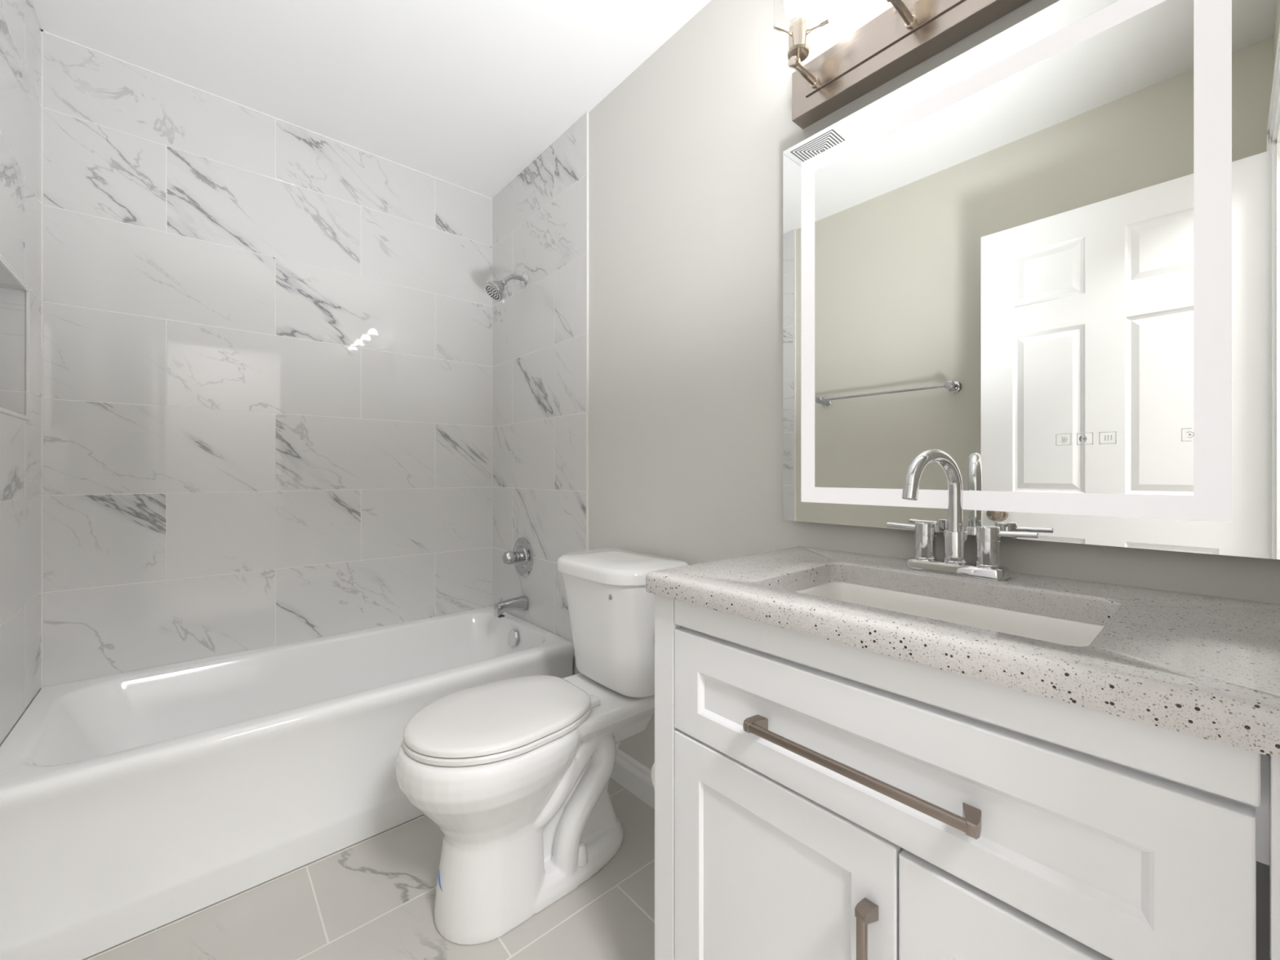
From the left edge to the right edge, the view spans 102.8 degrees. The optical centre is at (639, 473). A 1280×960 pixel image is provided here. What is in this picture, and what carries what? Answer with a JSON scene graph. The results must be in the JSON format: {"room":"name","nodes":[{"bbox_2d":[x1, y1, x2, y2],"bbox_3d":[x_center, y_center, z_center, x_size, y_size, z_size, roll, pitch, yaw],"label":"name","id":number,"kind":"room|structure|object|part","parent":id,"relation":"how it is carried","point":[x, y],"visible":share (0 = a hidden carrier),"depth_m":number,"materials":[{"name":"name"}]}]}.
{"room":"bathroom","nodes":[
{"label":"bathroom","id":0,"kind":"room"},
{"bbox_2d":[0,0,40,746],"bbox_3d":[-1.638,-0.146,1.257,0.093,2.482,0.824,0,0,-41],"label":"wall tile","id":1,"kind":"structure","parent":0,"point":[20,26],"depth_m":1.43,"materials":[{"name":"tile"}]},
{"bbox_2d":[0,257,30,417],"bbox_3d":[-1.644,-0.340,1.334,0.006,0.379,0.377,0,0,-41],"label":"trim","id":2,"kind":"structure","parent":1,"relation":"attached to","point":[2,263],"depth_m":1.47,"materials":[{"name":"tile"}]},
{"bbox_2d":[0,407,31,421],"bbox_3d":[-1.674,-0.156,1.309,0.088,0.012,0.371,0,0,-41],"label":"trim","id":3,"kind":"structure","parent":1,"relation":"attached to","point":[4,411],"depth_m":1.34,"materials":[{"name":"tile"}]},
{"bbox_2d":[82,777,654,959],"bbox_3d":[-0.093,1.120,0.449,2.450,0.050,4.300,0,0,-41],"label":"floor","id":4,"kind":"structure","parent":0,"point":[371,898],"depth_m":1.27,"materials":[{"name":"tile"}]},
{"bbox_2d":[0,605,573,959],"bbox_3d":[-1.064,0.882,1.807,1.491,0.422,0.746,0,0,-41],"label":"bathtub","id":5,"kind":"object","parent":4,"relation":"on","point":[133,804],"visible":0.74,"depth_m":1.40,"materials":[{"name":"white ceramic"}]},
{"bbox_2d":[395,547,688,945],"bbox_3d":[-0.258,0.678,1.410,0.763,0.833,0.426,0,0,-41],"label":"toilet","id":6,"kind":"object","parent":4,"relation":"on","point":[514,774],"visible":0.99,"depth_m":1.30,"materials":[{"name":"white ceramic"}]},
{"bbox_3d":[-0.363,0.637,1.326,0.464,0.016,0.362,0,0,-41],"label":"seat","id":7,"kind":"part","parent":6,"relation":"part of","materials":[{"name":"white plastic"}]},
{"bbox_3d":[-0.363,0.617,1.326,0.462,0.021,0.360,0,0,-41],"label":"lid","id":8,"kind":"part","parent":6,"relation":"part of","materials":[{"name":"white plastic"}]},
{"bbox_3d":[-0.271,0.871,1.406,0.739,0.447,0.374,0,0,-41],"label":"bowl","id":9,"kind":"part","parent":6,"relation":"part of","materials":[{"name":"white ceramic"}]},
{"bbox_3d":[-0.072,0.475,1.580,0.252,0.335,0.394,0,0,-41],"label":"tank","id":10,"kind":"part","parent":6,"relation":"part of","materials":[{"name":"white ceramic"}]},
{"bbox_3d":[-0.075,0.284,1.577,0.268,0.045,0.414,0,0,-41],"label":"tank lid","id":11,"kind":"part","parent":6,"relation":"part of","materials":[{"name":"white ceramic"}]},
{"bbox_2d":[654,594,1279,959],"bbox_3d":[0.457,0.658,0.814,0.523,0.874,0.782,0,0,-41],"label":"vanity cabinet","id":12,"kind":"object","parent":4,"relation":"on","point":[816,798],"visible":0.79,"depth_m":0.61,"materials":[{"name":"white paint"}]},
{"bbox_2d":[651,762,654,788],"bbox_3d":[0.097,0.625,1.073,0.140,0.080,0.083,0,0,-41],"label":"toilet paper roll","id":13,"kind":"object","parent":12,"relation":"attached to","point":[653,765],"visible":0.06,"depth_m":1.06,"materials":[{"name":"white paper"}]},
{"bbox_3d":[0.196,0.719,0.780,0.020,0.511,0.386,0,0,-41],"label":"door","id":14,"kind":"part","parent":12,"relation":"part of","materials":[{"name":"white paint"}]},
{"bbox_3d":[0.265,0.378,0.660,0.032,0.017,0.304,0,0,-41],"label":"handle","id":15,"kind":"part","parent":12,"relation":"part of","materials":[{"name":"brown metal"}]},
{"bbox_3d":[0.283,0.622,0.640,0.032,0.162,0.017,0,0,-41],"label":"handle","id":16,"kind":"part","parent":12,"relation":"part of","materials":[{"name":"brown metal"}]},
{"bbox_2d":[645,546,1279,759],"bbox_3d":[0.466,0.202,0.813,0.511,0.038,0.810,0,0,-41],"label":"countertop","id":17,"kind":"structure","parent":12,"relation":"on","point":[1206,667],"depth_m":0.60,"materials":[{"name":"stone"}]},
{"bbox_2d":[795,581,1104,646],"bbox_3d":[0.432,0.297,0.790,0.330,0.152,0.470,0,0,-41],"label":"sink","id":18,"kind":"object","parent":17,"relation":"in","point":[1038,627],"visible":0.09,"depth_m":0.86,"materials":[{"name":"white ceramic"}]},
{"bbox_2d":[886,448,1039,581],"bbox_3d":[0.574,0.070,0.924,0.210,0.226,0.164,0,0,16],"label":"faucet","id":19,"kind":"object","parent":17,"relation":"on","point":[987,566],"visible":1,"depth_m":0.92,"materials":[{"name":"silver metal"}]},
{"bbox_3d":[0.516,0.104,1.006,0.010,0.011,0.057,0,0,-41],"label":"lever","id":20,"kind":"part","parent":19,"relation":"part of","materials":[{"name":"silver metal"}]},
{"bbox_3d":[0.524,0.033,0.910,0.143,0.151,0.024,0,0,-25],"label":"spout","id":21,"kind":"part","parent":19,"relation":"part of","materials":[{"name":"silver metal"}]},
{"bbox_3d":[0.578,0.173,0.935,0.055,0.020,0.160,0,0,-41],"label":"plate","id":22,"kind":"part","parent":19,"relation":"part of","materials":[{"name":"silver metal"}]},
{"bbox_3d":[0.639,0.104,0.865,0.010,0.011,0.057,0,0,-41],"label":"lever","id":23,"kind":"part","parent":19,"relation":"part of","materials":[{"name":"silver metal"}]},
{"bbox_3d":[0.289,0.247,0.673,0.020,0.050,0.672,0,0,-41],"label":"rail","id":24,"kind":"part","parent":12,"relation":"part of","materials":[{"name":"white paint"}]},
{"bbox_3d":[0.302,0.274,0.682,0.010,0.103,0.678,0,0,-41],"label":"rail","id":25,"kind":"part","parent":12,"relation":"part of","materials":[{"name":"white paint"}]},
{"bbox_3d":[0.416,0.721,0.527,0.020,0.506,0.280,0,0,-41],"label":"door","id":26,"kind":"part","parent":12,"relation":"part of","materials":[{"name":"white paint"}]},
{"bbox_2d":[31,0,711,198],"bbox_3d":[-0.093,-1.412,0.449,2.450,0.050,4.300,0,0,-41],"label":"ceiling","id":27,"kind":"structure","parent":0,"point":[467,94],"depth_m":1.71,"materials":[{"name":"white paint"}]},
{"bbox_2d":[572,0,1279,769],"bbox_3d":[0.635,-0.146,1.085,0.100,2.482,4.300,0,0,-41],"label":"wall","id":28,"kind":"structure","parent":0,"point":[686,153],"depth_m":1.50,"materials":[{"name":"white paint"}]},
{"bbox_2d":[492,112,586,674],"bbox_3d":[-0.473,-0.146,2.273,0.008,2.482,0.824,0,0,-41],"label":"wall tile","id":29,"kind":"structure","parent":28,"relation":"attached to","point":[539,219],"depth_m":2.21,"materials":[{"name":"tile"}]},
{"bbox_2d":[484,271,528,302],"bbox_3d":[-0.596,-0.834,2.267,0.186,0.164,0.094,0,0,-41],"label":"sprayer","id":30,"kind":"object","parent":29,"relation":"attached to","point":[495,289],"visible":1,"depth_m":2.24,"materials":[{"name":"silver metal"}]},
{"bbox_3d":[-0.568,-0.866,2.291,0.112,0.056,0.021,0,0,-41],"label":"arm","id":31,"kind":"part","parent":30,"relation":"part of","materials":[{"name":"silver metal"}]},
{"bbox_2d":[493,595,528,617],"bbox_3d":[-0.574,0.588,2.272,0.146,0.083,0.056,0,0,-41],"label":"tub spout","id":32,"kind":"object","parent":29,"relation":"attached to","point":[522,602],"visible":1,"depth_m":2.25,"materials":[{"name":"silver metal"}]},
{"bbox_2d":[502,537,533,577],"bbox_3d":[-0.570,0.384,2.308,0.092,0.178,0.178,0,0,-41],"label":"shower valve","id":33,"kind":"object","parent":29,"relation":"attached to","point":[522,557],"visible":1,"depth_m":2.30,"materials":[{"name":"silver metal"}]},
{"bbox_3d":[-0.588,0.380,2.292,0.044,0.057,0.064,0,0,-41],"label":"valve handle","id":34,"kind":"part","parent":33,"relation":"part of","materials":[{"name":"silver metal"}]},
{"bbox_2d":[586,111,588,550],"bbox_3d":[-0.201,-0.145,1.960,0.010,2.481,0.006,0,0,-41],"label":"trim","id":35,"kind":"structure","parent":28,"relation":"attached to","point":[587,113],"depth_m":1.96,"materials":[{"name":"tile"}]},
{"bbox_2d":[610,748,654,809],"bbox_3d":[0.097,1.040,1.615,0.014,0.110,0.906,0,0,-41],"label":"baseboard","id":36,"kind":"structure","parent":28,"relation":"attached to","point":[629,773],"depth_m":1.74,"materials":[{"name":"white paint"}]},
{"bbox_2d":[773,0,1031,129],"bbox_3d":[0.590,-0.980,0.917,0.188,0.249,0.777,0,0,-41],"label":"vanity light","id":37,"kind":"object","parent":28,"relation":"attached to","point":[909,33],"visible":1,"depth_m":1.09,"materials":[{"name":"silver metal"}]},
{"bbox_2d":[773,17,829,62],"bbox_3d":[0.356,-0.969,1.131,0.116,0.067,0.112,0,0,-41],"label":"socket","id":38,"kind":"object","parent":37,"relation":"attached to","point":[798,30],"depth_m":1.13,"materials":[{"name":"silver metal"}]},
{"bbox_3d":[0.373,-0.917,1.159,0.102,0.039,0.022,0,0,-41],"label":"arm","id":39,"kind":"part","parent":37,"relation":"part of","materials":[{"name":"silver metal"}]},
{"bbox_3d":[0.624,-0.918,0.945,0.004,0.054,0.704,0,0,-41],"label":"raised panel","id":40,"kind":"part","parent":37,"relation":"part of","materials":[{"name":"silver metal"}]},
{"bbox_3d":[0.512,-0.917,0.999,0.102,0.039,0.022,0,0,-41],"label":"arm","id":41,"kind":"part","parent":37,"relation":"part of","materials":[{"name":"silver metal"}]},
{"bbox_2d":[782,0,1279,559],"bbox_3d":[0.627,-0.343,0.990,0.036,0.919,0.783,0,0,-41],"label":"mirror","id":42,"kind":"object","parent":28,"relation":"attached to","point":[1045,260],"visible":1,"depth_m":0.87,"materials":[{"name":"grey mirror"}]},
{"bbox_3d":[-1.386,-0.146,2.101,1.611,2.482,0.100,0,0,-41],"label":"wall","id":43,"kind":"structure","parent":0,"visible":0},
{"bbox_2d":[40,29,43,688],"bbox_3d":[-1.871,-0.356,1.598,0.004,2.061,0.004,0,0,-41],"label":"trim","id":44,"kind":"structure","parent":43,"relation":"attached to","point":[42,32],"depth_m":1.60,"materials":[{"name":"tile"}]},
{"bbox_2d":[40,29,492,199],"bbox_3d":[-1.309,-1.384,2.088,1.495,0.005,0.004,0,0,-41],"label":"trim","id":45,"kind":"structure","parent":43,"relation":"attached to","point":[43,31],"depth_m":1.92,"materials":[{"name":"white paint"}]},
{"bbox_2d":[43,32,491,687],"bbox_3d":[-1.313,-0.348,2.093,1.495,2.076,0.008,0,0,-41],"label":"wall tile","id":46,"kind":"structure","parent":43,"relation":"attached to","point":[267,340],"depth_m":1.92,"materials":[{"name":"tile"}]},
{"bbox_2d":[491,200,492,605],"bbox_3d":[-0.747,-0.356,2.580,0.003,2.061,0.003,0,0,-41],"label":"trim","id":47,"kind":"structure","parent":43,"relation":"attached to","point":[491,200],"depth_m":2.58,"materials":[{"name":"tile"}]}
]}

